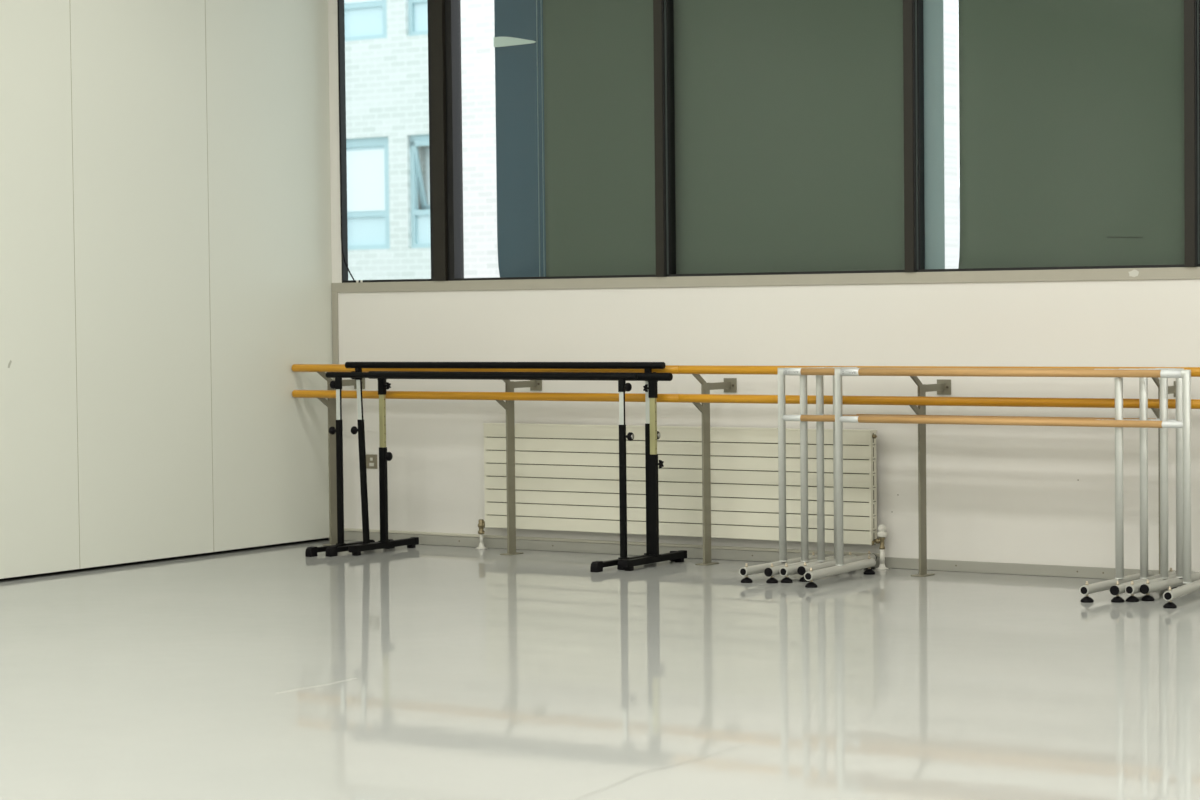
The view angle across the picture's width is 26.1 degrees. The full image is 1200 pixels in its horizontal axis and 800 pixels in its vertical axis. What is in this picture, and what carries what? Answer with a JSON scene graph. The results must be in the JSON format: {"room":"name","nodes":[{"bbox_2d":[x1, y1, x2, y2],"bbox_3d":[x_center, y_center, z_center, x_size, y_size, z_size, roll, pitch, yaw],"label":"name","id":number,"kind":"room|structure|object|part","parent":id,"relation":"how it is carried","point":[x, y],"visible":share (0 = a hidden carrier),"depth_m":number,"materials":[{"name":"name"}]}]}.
{"room":"exercise studio","nodes":[
{"label":"exercise studio","id":0,"kind":"room"},
{"bbox_2d":[0,0,332,580],"bbox_3d":[-5.718,-0.985,9.840,0.281,4.200,14.500,1,2,33],"label":"wall","id":1,"kind":"structure","parent":0,"point":[166,258],"depth_m":14.57,"materials":[{"name":"white paint"}]},
{"bbox_3d":[-3.167,-1.150,13.554,0.060,4.175,1.081,1,2,33],"label":"wall panel","id":2,"kind":"part","parent":1,"relation":"part of","materials":[{"name":"paint"}]},
{"bbox_3d":[-2.575,-1.188,14.463,0.060,4.175,1.081,1,2,33],"label":"wall panel","id":3,"kind":"part","parent":1,"relation":"part of","materials":[{"name":"paint"}]},
{"bbox_3d":[-1.975,-1.227,15.384,0.060,4.175,1.112,1,2,33],"label":"wall panel","id":4,"kind":"part","parent":1,"relation":"part of","materials":[{"name":"paint"}]},
{"bbox_2d":[0,540,1199,799],"bbox_3d":[-0.251,1.279,6.385,13.300,0.201,14.520,1,2,33],"label":"floor","id":5,"kind":"structure","parent":0,"point":[422,672],"depth_m":9.76,"materials":[{"name":"plastic"}]},
{"bbox_2d":[305,372,645,571],"bbox_3d":[-0.692,0.372,14.530,2.115,1.050,0.600,1,2,32],"label":"portable barre","id":6,"kind":"object","parent":5,"relation":"on","point":[596,566],"visible":0.94,"depth_m":14.41,"materials":[{"name":"black metal"}]},
{"bbox_3d":[-1.547,-0.089,15.054,0.036,0.047,0.047,1,2,33],"label":"knob","id":7,"kind":"part","parent":6,"relation":"part of","materials":[{"name":"black plastic"}]},
{"bbox_3d":[-1.549,0.178,15.067,0.048,0.047,0.047,1,2,33],"label":"knob","id":8,"kind":"part","parent":6,"relation":"part of","materials":[{"name":"black plastic"}]},
{"bbox_3d":[-0.697,-0.136,14.512,2.115,0.034,0.034,1,2,32],"label":"rail","id":9,"kind":"part","parent":6,"relation":"part of","materials":[{"name":"black metal"}]},
{"bbox_3d":[0.148,-0.069,13.977,0.036,0.047,0.047,1,2,33],"label":"knob","id":10,"kind":"part","parent":6,"relation":"part of","materials":[{"name":"black plastic"}]},
{"bbox_3d":[0.156,0.198,13.983,0.048,0.047,0.047,1,2,33],"label":"knob","id":11,"kind":"part","parent":6,"relation":"part of","materials":[{"name":"black plastic"}]},
{"bbox_2d":[325,362,676,569],"bbox_3d":[-0.558,0.340,14.583,2.092,1.108,0.601,1,2,29],"label":"portable barre","id":12,"kind":"object","parent":5,"relation":"on","point":[331,551],"visible":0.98,"depth_m":14.61,"materials":[{"name":"black metal"}]},
{"bbox_3d":[-1.421,0.177,15.061,0.048,0.047,0.047,1,2,33],"label":"knob","id":13,"kind":"part","parent":12,"relation":"part of","materials":[{"name":"black plastic"}]},
{"bbox_3d":[-0.564,-0.195,14.564,2.092,0.038,0.038,1,2,29],"label":"rail","id":14,"kind":"part","parent":12,"relation":"part of","materials":[{"name":"black metal"}]},
{"bbox_2d":[348,371,686,570],"bbox_3d":[-0.476,0.368,14.560,2.073,1.052,0.617,1,2,33],"label":"portable barre","id":15,"kind":"object","parent":5,"relation":"on","point":[651,387],"visible":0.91,"depth_m":14.21,"materials":[{"name":"black painted metal"},{"name":"silver metal"},{"name":"black rubber"}]},
{"bbox_3d":[-1.238,-0.083,15.042,0.032,0.044,0.042,1,2,33],"label":"knob","id":16,"kind":"part","parent":15,"relation":"part of","materials":[{"name":"black plastic"}]},
{"bbox_3d":[-1.231,0.328,15.057,0.036,0.052,0.052,1,2,33],"label":"knob","id":17,"kind":"part","parent":15,"relation":"part of","materials":[{"name":"black plastic"}]},
{"bbox_3d":[-0.482,-0.135,14.542,2.073,0.044,0.044,1,2,33],"label":"rail","id":18,"kind":"part","parent":15,"relation":"part of","materials":[{"name":"black metal"}]},
{"bbox_3d":[0.258,-0.064,14.059,0.032,0.044,0.042,1,2,33],"label":"knob","id":19,"kind":"part","parent":15,"relation":"part of","materials":[{"name":"black plastic"}]},
{"bbox_3d":[0.321,0.347,14.029,0.032,0.050,0.047,1,2,33],"label":"knob","id":20,"kind":"part","parent":15,"relation":"part of","materials":[{"name":"black plastic"}]},
{"bbox_2d":[475,423,888,569],"bbox_3d":[0.409,0.516,14.501,2.697,0.740,0.113,1,2,33],"label":"radiator","id":21,"kind":"object","parent":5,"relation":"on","point":[567,475],"visible":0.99,"depth_m":14.42,"materials":[{"name":"white metal"}]},
{"bbox_2d":[483,423,876,431],"bbox_3d":[0.397,0.152,14.475,2.535,0.010,0.074,1,2,33],"label":"grille","id":22,"kind":"object","parent":21,"relation":"attached to","point":[488,427],"depth_m":14.65,"materials":[{"name":"beige metal"}]},
{"bbox_2d":[292,364,1199,576],"bbox_3d":[1.153,0.357,13.834,6.895,1.089,0.409,1,2,33],"label":"ballet barre","id":23,"kind":"object","parent":5,"relation":"on","point":[943,387],"depth_m":14.09,"materials":[{"name":"brown wood"}]},
{"bbox_3d":[-1.463,-0.107,15.758,0.080,0.080,0.008,1,2,33],"label":"wall plate","id":24,"kind":"part","parent":23,"relation":"part of","materials":[{"name":"grey metal"}]},
{"bbox_3d":[-0.701,-0.023,14.810,2.715,0.047,0.047,1,2,33],"label":"rail","id":25,"kind":"part","parent":23,"relation":"part of","materials":[{"name":"brown wood"}]},
{"bbox_3d":[-0.703,-0.178,14.805,2.715,0.047,0.047,1,2,33],"label":"rail","id":26,"kind":"part","parent":23,"relation":"part of","materials":[{"name":"brown wood"}]},
{"bbox_3d":[-0.506,0.881,14.858,0.076,0.005,0.128,1,2,33],"label":"floor plate","id":27,"kind":"part","parent":23,"relation":"part of","materials":[{"name":"grey metal"}]},
{"bbox_3d":[-0.371,-0.094,15.047,0.080,0.080,0.008,1,2,33],"label":"wall plate","id":28,"kind":"part","parent":23,"relation":"part of","materials":[{"name":"grey metal"}]},
{"bbox_3d":[0.586,0.894,14.147,0.076,0.005,0.128,1,2,33],"label":"floor plate","id":29,"kind":"part","parent":23,"relation":"part of","materials":[{"name":"grey metal"}]},
{"bbox_3d":[0.721,-0.081,14.336,0.080,0.080,0.008,1,2,33],"label":"wall plate","id":30,"kind":"part","parent":23,"relation":"part of","materials":[{"name":"grey metal"}]},
{"bbox_3d":[1.675,0.908,13.437,0.076,0.005,0.128,1,2,33],"label":"floor plate","id":31,"kind":"part","parent":23,"relation":"part of","materials":[{"name":"grey metal"}]},
{"bbox_3d":[2.188,0.012,12.929,4.179,0.047,0.047,1,2,33],"label":"rail","id":32,"kind":"part","parent":23,"relation":"part of","materials":[{"name":"brown wood"}]},
{"bbox_3d":[2.187,-0.143,12.924,4.179,0.047,0.047,1,2,33],"label":"rail","id":33,"kind":"part","parent":23,"relation":"part of","materials":[{"name":"brown wood"}]},
{"bbox_3d":[1.810,-0.068,13.627,0.080,0.080,0.008,1,2,33],"label":"wall plate","id":34,"kind":"part","parent":23,"relation":"part of","materials":[{"name":"grey metal"}]},
{"bbox_2d":[739,368,1153,602],"bbox_3d":[1.712,0.384,12.943,1.929,1.086,0.774,1,2,34],"label":"portable ballet barre","id":35,"kind":"object","parent":5,"relation":"on","point":[1088,588],"visible":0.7,"depth_m":13.17,"materials":[{"name":"silver metal"}]},
{"bbox_3d":[1.713,-0.138,12.921,1.619,0.037,0.037,1,2,34],"label":"rail","id":36,"kind":"part","parent":35,"relation":"part of","materials":[{"name":"brown wood"}]},
{"bbox_3d":[1.716,0.102,12.929,1.619,0.034,0.034,1,2,34],"label":"rail","id":37,"kind":"part","parent":35,"relation":"part of","materials":[{"name":"brown wood"}]},
{"bbox_2d":[764,367,1176,602],"bbox_3d":[1.837,0.383,12.932,1.913,1.086,0.789,1,2,33],"label":"stand","id":38,"kind":"object","parent":5,"relation":"on","point":[1117,589],"visible":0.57,"depth_m":12.51,"materials":[{"name":"silver metal"}]},
{"bbox_3d":[1.829,-0.139,12.915,1.612,0.037,0.037,1,2,33],"label":"rail","id":39,"kind":"part","parent":38,"relation":"part of","materials":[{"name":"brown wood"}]},
{"bbox_3d":[1.832,0.101,12.923,1.612,0.034,0.034,1,2,33],"label":"rail","id":40,"kind":"part","parent":38,"relation":"part of","materials":[{"name":"brown wood"}]},
{"bbox_2d":[779,367,1195,601],"bbox_3d":[1.919,0.382,12.934,1.933,1.086,0.774,1,2,33],"label":"stand","id":41,"kind":"object","parent":5,"relation":"on","point":[1131,589],"visible":0.43,"depth_m":12.60,"materials":[{"name":"silver metal"}]},
{"bbox_3d":[1.922,0.100,12.921,1.625,0.034,0.034,1,2,33],"label":"rail","id":42,"kind":"part","parent":41,"relation":"part of","materials":[{"name":"brown wood"}]},
{"bbox_3d":[1.919,-0.140,12.912,1.625,0.037,0.037,1,2,33],"label":"rail","id":43,"kind":"part","parent":41,"relation":"part of","materials":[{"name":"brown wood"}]},
{"bbox_2d":[797,367,1199,600],"bbox_3d":[2.014,0.380,12.967,1.933,1.086,0.790,1,2,34],"label":"stand","id":44,"kind":"object","parent":5,"relation":"on","point":[1147,588],"visible":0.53,"depth_m":12.45,"materials":[{"name":"silver metal"}]},
{"bbox_3d":[2.006,-0.142,12.950,1.630,0.037,0.037,1,2,34],"label":"rail","id":45,"kind":"part","parent":44,"relation":"part of","materials":[{"name":"brown wood"}]},
{"bbox_3d":[2.009,0.098,12.959,1.630,0.034,0.034,1,2,34],"label":"rail","id":46,"kind":"part","parent":44,"relation":"part of","materials":[{"name":"brown wood"}]},
{"bbox_2d":[804,368,1199,607],"bbox_3d":[2.007,0.390,12.698,1.976,1.086,0.774,1,2,34],"label":"portable ballet barre","id":47,"kind":"object","parent":5,"relation":"on","point":[1189,587],"visible":1,"depth_m":12.65,"materials":[{"name":"silver metal"}]},
{"bbox_3d":[1.987,-0.133,12.689,1.616,0.037,0.037,1,2,34],"label":"rail","id":48,"kind":"part","parent":47,"relation":"part of","materials":[{"name":"brown wood"}]},
{"bbox_3d":[1.990,0.107,12.698,1.616,0.034,0.034,1,2,34],"label":"rail","id":49,"kind":"part","parent":47,"relation":"part of","materials":[{"name":"brown wood"}]},
{"bbox_2d":[328,0,1199,571],"bbox_3d":[3.753,-1.079,12.490,13.300,4.400,0.281,1,2,33],"label":"wall","id":50,"kind":"structure","parent":0,"point":[1043,495],"depth_m":13.86,"materials":[{"name":"paint"}]},
{"bbox_2d":[332,293,338,379],"bbox_3d":[-1.613,0.102,15.863,0.042,1.517,0.012,1,2,33],"label":"trim","id":51,"kind":"structure","parent":50,"relation":"attached to","point":[335,331],"depth_m":15.84,"materials":[{"name":"paint"}]},
{"bbox_2d":[366,454,376,468],"bbox_3d":[-1.389,0.374,15.729,0.086,0.086,0.010,1,2,33],"label":"wall socket","id":52,"kind":"object","parent":50,"relation":"attached to","point":[371,460],"visible":0.9,"depth_m":15.73,"materials":[{"name":"silver metal"}]},
{"bbox_2d":[339,0,463,282],"bbox_3d":[-1.211,-1.898,15.571,0.848,2.373,0.120,1,2,33],"label":"window","id":53,"kind":"structure","parent":50,"relation":"in","point":[444,16],"depth_m":15.36,"materials":[{"name":"black metal"}]},
{"bbox_2d":[337,0,362,282],"bbox_3d":[-1.522,-1.875,15.719,0.156,2.323,0.010,1,2,30],"label":"blind cord","id":54,"kind":"object","parent":53,"relation":"hanging from","point":[356,281],"visible":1,"depth_m":15.76,"materials":[{"name":"black plastic"}]},
{"bbox_2d":[454,0,675,280],"bbox_3d":[-0.233,-1.886,14.933,1.496,2.373,0.122,1,2,33],"label":"window","id":55,"kind":"structure","parent":50,"relation":"in","point":[663,10],"depth_m":14.52,"materials":[{"name":"black metal"}]},
{"bbox_2d":[494,0,545,276],"bbox_3d":[-0.460,-1.870,15.238,0.355,2.327,0.067,1,2,33],"label":"window blind","id":56,"kind":"object","parent":55,"relation":"attached to","point":[518,39],"visible":0.97,"depth_m":15.23,"materials":[{"name":"blue fabric"}]},
{"bbox_3d":[-0.258,-1.887,14.957,1.420,2.373,0.090,1,2,33],"label":"frame","id":57,"kind":"part","parent":55,"relation":"part of","materials":[{"name":"black"}]},
{"bbox_2d":[543,0,655,276],"bbox_3d":[0.029,-1.863,14.888,0.823,2.327,0.058,1,2,33],"label":"window blind","id":58,"kind":"object","parent":55,"relation":"attached to","point":[598,55],"visible":0.89,"depth_m":14.89,"materials":[{"name":"green fabric"}]},
{"bbox_2d":[331,267,1199,292],"bbox_3d":[3.808,-0.620,12.307,12.998,0.060,0.024,1,2,33],"label":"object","id":59,"kind":"structure","parent":50,"relation":"attached to","point":[1165,273],"depth_m":14.11,"materials":[{"name":"paint"}]},
{"bbox_2d":[344,528,1197,578],"bbox_3d":[3.838,0.888,12.341,12.954,0.075,0.017,1,2,33],"label":"baseboard","id":60,"kind":"structure","parent":50,"relation":"attached to","point":[427,538],"depth_m":14.41,"materials":[{"name":"beige"}]},
{"bbox_2d":[667,0,924,276],"bbox_3d":[1.037,-1.871,14.106,1.566,2.373,0.122,1,2,33],"label":"window","id":61,"kind":"structure","parent":50,"relation":"in","point":[913,46],"depth_m":13.68,"materials":[{"name":"black metal"}]},
{"bbox_3d":[1.012,-1.872,14.130,1.490,2.373,0.090,1,2,33],"label":"frame","id":62,"kind":"part","parent":61,"relation":"part of","materials":[{"name":"black"}]},
{"bbox_2d":[673,0,904,273],"bbox_3d":[1.025,-1.851,14.240,1.543,2.327,0.058,1,2,33],"label":"window blind","id":63,"kind":"object","parent":61,"relation":"attached to","point":[789,114],"visible":0.94,"depth_m":14.22,"materials":[{"name":"green fabric"}]},
{"bbox_2d":[917,0,1199,271],"bbox_3d":[2.332,-1.855,13.263,1.558,2.373,0.122,1,2,33],"label":"window","id":64,"kind":"structure","parent":50,"relation":"in","point":[1191,7],"depth_m":12.83,"materials":[{"name":"black metal"}]},
{"bbox_2d":[923,0,944,268],"bbox_3d":[1.755,-1.842,13.767,0.182,2.327,0.058,1,2,33],"label":"window blind","id":65,"kind":"object","parent":64,"relation":"attached to","point":[933,20],"visible":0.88,"depth_m":13.74,"materials":[{"name":"grey fabric"}]},
{"bbox_3d":[2.307,-1.856,13.287,1.482,2.373,0.090,1,2,33],"label":"frame","id":66,"kind":"part","parent":64,"relation":"part of","materials":[{"name":"black"}]},
{"bbox_2d":[958,0,1184,268],"bbox_3d":[2.427,-1.834,13.326,1.274,2.327,0.060,1,2,33],"label":"window blind","id":67,"kind":"object","parent":64,"relation":"attached to","point":[1071,112],"visible":0.95,"depth_m":13.31,"materials":[{"name":"green fabric"}]},
{"label":"outside","id":68,"kind":"structure","parent":0,"visible":0},
{"bbox_3d":[10.669,0.243,43.940,70.000,0.200,59.600,1,2,33],"label":"ground","id":69,"kind":"structure","parent":68,"visible":0},
{"bbox_2d":[344,0,958,279],"bbox_3d":[-1.411,-4.729,34.643,10.000,10.650,8.200,1,2,33],"label":"brick building","id":70,"kind":"structure","parent":69,"relation":"on","point":[386,41],"depth_m":30.60,"materials":[{"name":"grey brick"}]},
{"bbox_2d":[344,0,379,3],"bbox_3d":[-2.832,-4.982,30.888,0.610,0.470,0.010,1,2,33],"label":"blind","id":71,"kind":"object","parent":70,"relation":"hanging from","point":[345,1],"depth_m":30.89,"materials":[{"name":"white"}]},
{"bbox_3d":[-2.799,-4.937,30.884,0.750,1.260,0.006,1,2,33],"label":"pane","id":72,"kind":"part","parent":70,"relation":"part of","materials":[{"name":"clear glass"}]},
{"bbox_2d":[346,149,384,211],"bbox_3d":[-2.806,-2.624,30.971,0.610,0.730,0.010,1,2,33],"label":"blind","id":73,"kind":"object","parent":70,"relation":"hanging from","point":[365,167],"depth_m":30.96,"materials":[{"name":"white fabric"}]},
{"bbox_3d":[-2.772,-2.449,30.972,0.750,1.260,0.006,1,2,33],"label":"pane","id":74,"kind":"part","parent":70,"relation":"part of","materials":[{"name":"clear glass"}]},
{"bbox_3d":[-1.906,-4.926,30.303,0.750,1.260,0.006,1,2,33],"label":"pane","id":75,"kind":"part","parent":70,"relation":"part of","materials":[{"name":"clear glass"}]},
{"bbox_3d":[-1.875,-2.009,30.406,0.750,0.400,0.006,1,2,33],"label":"pane","id":76,"kind":"part","parent":70,"relation":"part of","materials":[{"name":"clear glass"}]},
{"bbox_2d":[426,148,429,204],"bbox_3d":[-1.805,-2.620,30.557,0.610,0.730,0.010,1,2,33],"label":"blind","id":77,"kind":"object","parent":70,"relation":"hanging from","point":[427,149],"depth_m":30.70,"materials":[{"name":"white"}]},
{"bbox_2d":[959,187,959,250],"bbox_3d":[11.030,-1.959,48.120,18.200,3.900,8.250,1,2,33],"label":"building","id":78,"kind":"structure","parent":69,"relation":"on","point":[959,187],"depth_m":46.31,"materials":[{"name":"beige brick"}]}
]}

